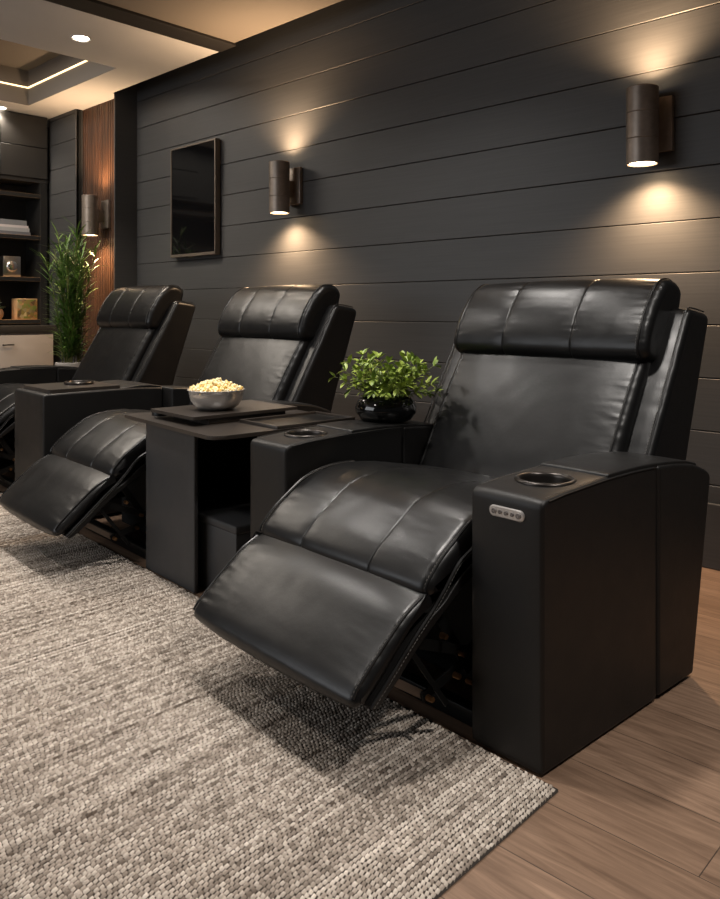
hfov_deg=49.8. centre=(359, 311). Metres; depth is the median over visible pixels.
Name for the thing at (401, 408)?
pot
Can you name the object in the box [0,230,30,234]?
book
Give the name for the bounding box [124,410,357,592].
console table
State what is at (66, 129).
pillar
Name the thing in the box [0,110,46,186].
upper cabinet
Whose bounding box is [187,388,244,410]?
bowl
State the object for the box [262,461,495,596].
seat cushion
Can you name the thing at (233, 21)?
ceiling
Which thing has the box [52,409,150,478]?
seat cushion
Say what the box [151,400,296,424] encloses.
serving tray
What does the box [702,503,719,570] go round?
baseboard
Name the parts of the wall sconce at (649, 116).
lamp shade, plate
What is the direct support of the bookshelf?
on the countertop
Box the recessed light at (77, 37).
[70,34,91,41]
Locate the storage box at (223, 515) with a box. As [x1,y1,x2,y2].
[198,486,250,588]
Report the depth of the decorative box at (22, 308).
7.00 m
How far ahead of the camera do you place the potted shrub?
2.92 m
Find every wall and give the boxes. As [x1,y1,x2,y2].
[47,127,49,324]
[83,99,113,357]
[137,0,719,503]
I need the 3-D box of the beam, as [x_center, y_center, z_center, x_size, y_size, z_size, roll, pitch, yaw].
[-3.160,-1.817,2.859,0.180,0.086,6.575,0,0,44]
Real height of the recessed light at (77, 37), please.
0.010 m
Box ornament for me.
[0,256,20,276]
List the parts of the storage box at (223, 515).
lid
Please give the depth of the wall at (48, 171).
7.46 m
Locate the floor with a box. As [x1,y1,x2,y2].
[0,471,719,898]
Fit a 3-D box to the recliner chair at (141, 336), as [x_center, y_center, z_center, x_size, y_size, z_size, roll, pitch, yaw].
[-2.020,0.447,5.093,1.523,1.266,1.114,0,0,-42]
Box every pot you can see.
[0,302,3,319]
[355,395,416,422]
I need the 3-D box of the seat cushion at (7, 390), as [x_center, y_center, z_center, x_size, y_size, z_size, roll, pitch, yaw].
[-2.074,0.588,4.975,0.795,0.234,0.737,0,0,-42]
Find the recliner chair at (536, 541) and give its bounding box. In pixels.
[193,278,709,774]
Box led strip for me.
[0,60,86,88]
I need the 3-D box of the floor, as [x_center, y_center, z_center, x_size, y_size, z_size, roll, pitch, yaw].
[-1.733,1.130,1.819,10.220,0.100,7.040,0,0,44]
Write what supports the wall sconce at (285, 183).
attached to the wall at (445, 150)
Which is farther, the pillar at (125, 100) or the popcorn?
the pillar at (125, 100)
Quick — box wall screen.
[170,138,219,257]
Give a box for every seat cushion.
[0,383,26,429]
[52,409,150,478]
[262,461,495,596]
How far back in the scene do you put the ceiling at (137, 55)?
5.52 m
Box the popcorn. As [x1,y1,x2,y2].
[189,377,242,394]
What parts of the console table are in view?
panel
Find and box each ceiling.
[0,0,217,126]
[98,0,342,42]
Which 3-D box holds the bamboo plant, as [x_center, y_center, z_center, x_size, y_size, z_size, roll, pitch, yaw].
[-2.307,0.156,6.194,0.548,1.848,0.553,0,0,14]
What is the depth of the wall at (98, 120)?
6.64 m
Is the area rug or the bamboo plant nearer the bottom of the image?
the area rug
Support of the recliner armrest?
on the floor
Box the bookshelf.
[0,183,46,324]
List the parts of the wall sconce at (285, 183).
lamp shade, plate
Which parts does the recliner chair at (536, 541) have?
arm, arm panel, rail, seat, control panel, backrest, arm, arm panel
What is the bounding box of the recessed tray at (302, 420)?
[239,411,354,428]
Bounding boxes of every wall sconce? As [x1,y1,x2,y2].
[82,195,110,235]
[269,160,302,213]
[626,83,673,166]
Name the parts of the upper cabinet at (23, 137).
door, door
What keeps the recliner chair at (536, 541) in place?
on the floor
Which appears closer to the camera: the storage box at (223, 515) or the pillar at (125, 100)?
the storage box at (223, 515)
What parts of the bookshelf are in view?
shelf, shelf, shelf, shelf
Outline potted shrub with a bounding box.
[328,349,443,422]
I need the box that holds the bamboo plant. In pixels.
[30,216,112,366]
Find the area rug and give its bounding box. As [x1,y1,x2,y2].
[0,491,557,898]
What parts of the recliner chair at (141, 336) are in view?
rail, arm, arm panel, backrest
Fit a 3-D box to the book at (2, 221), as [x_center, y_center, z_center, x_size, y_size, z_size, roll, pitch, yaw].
[-3.213,-0.799,6.932,0.220,0.046,0.375,0,0,44]
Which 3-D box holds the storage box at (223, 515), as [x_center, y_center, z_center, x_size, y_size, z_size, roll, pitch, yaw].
[-0.485,0.935,3.194,0.416,0.290,0.551,0,0,-42]
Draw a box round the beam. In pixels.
[45,0,235,51]
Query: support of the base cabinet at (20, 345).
on the floor
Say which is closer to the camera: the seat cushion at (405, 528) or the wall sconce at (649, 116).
the seat cushion at (405, 528)
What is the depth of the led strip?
6.40 m
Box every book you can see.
[0,219,26,225]
[0,224,27,227]
[0,226,28,231]
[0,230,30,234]
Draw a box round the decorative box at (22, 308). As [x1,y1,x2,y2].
[12,298,36,319]
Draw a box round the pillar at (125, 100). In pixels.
[114,84,137,289]
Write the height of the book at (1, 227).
0.034 m
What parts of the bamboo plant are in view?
pot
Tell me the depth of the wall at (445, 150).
4.27 m
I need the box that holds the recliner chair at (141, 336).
[0,285,194,487]
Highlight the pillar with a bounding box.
[49,109,82,364]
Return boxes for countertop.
[0,324,57,332]
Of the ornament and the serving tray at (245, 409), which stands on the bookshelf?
the ornament
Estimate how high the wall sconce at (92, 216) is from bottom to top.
0.330 m
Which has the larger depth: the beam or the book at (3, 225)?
the book at (3, 225)
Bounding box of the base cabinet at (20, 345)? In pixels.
[0,324,57,367]
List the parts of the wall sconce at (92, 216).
lamp shade, plate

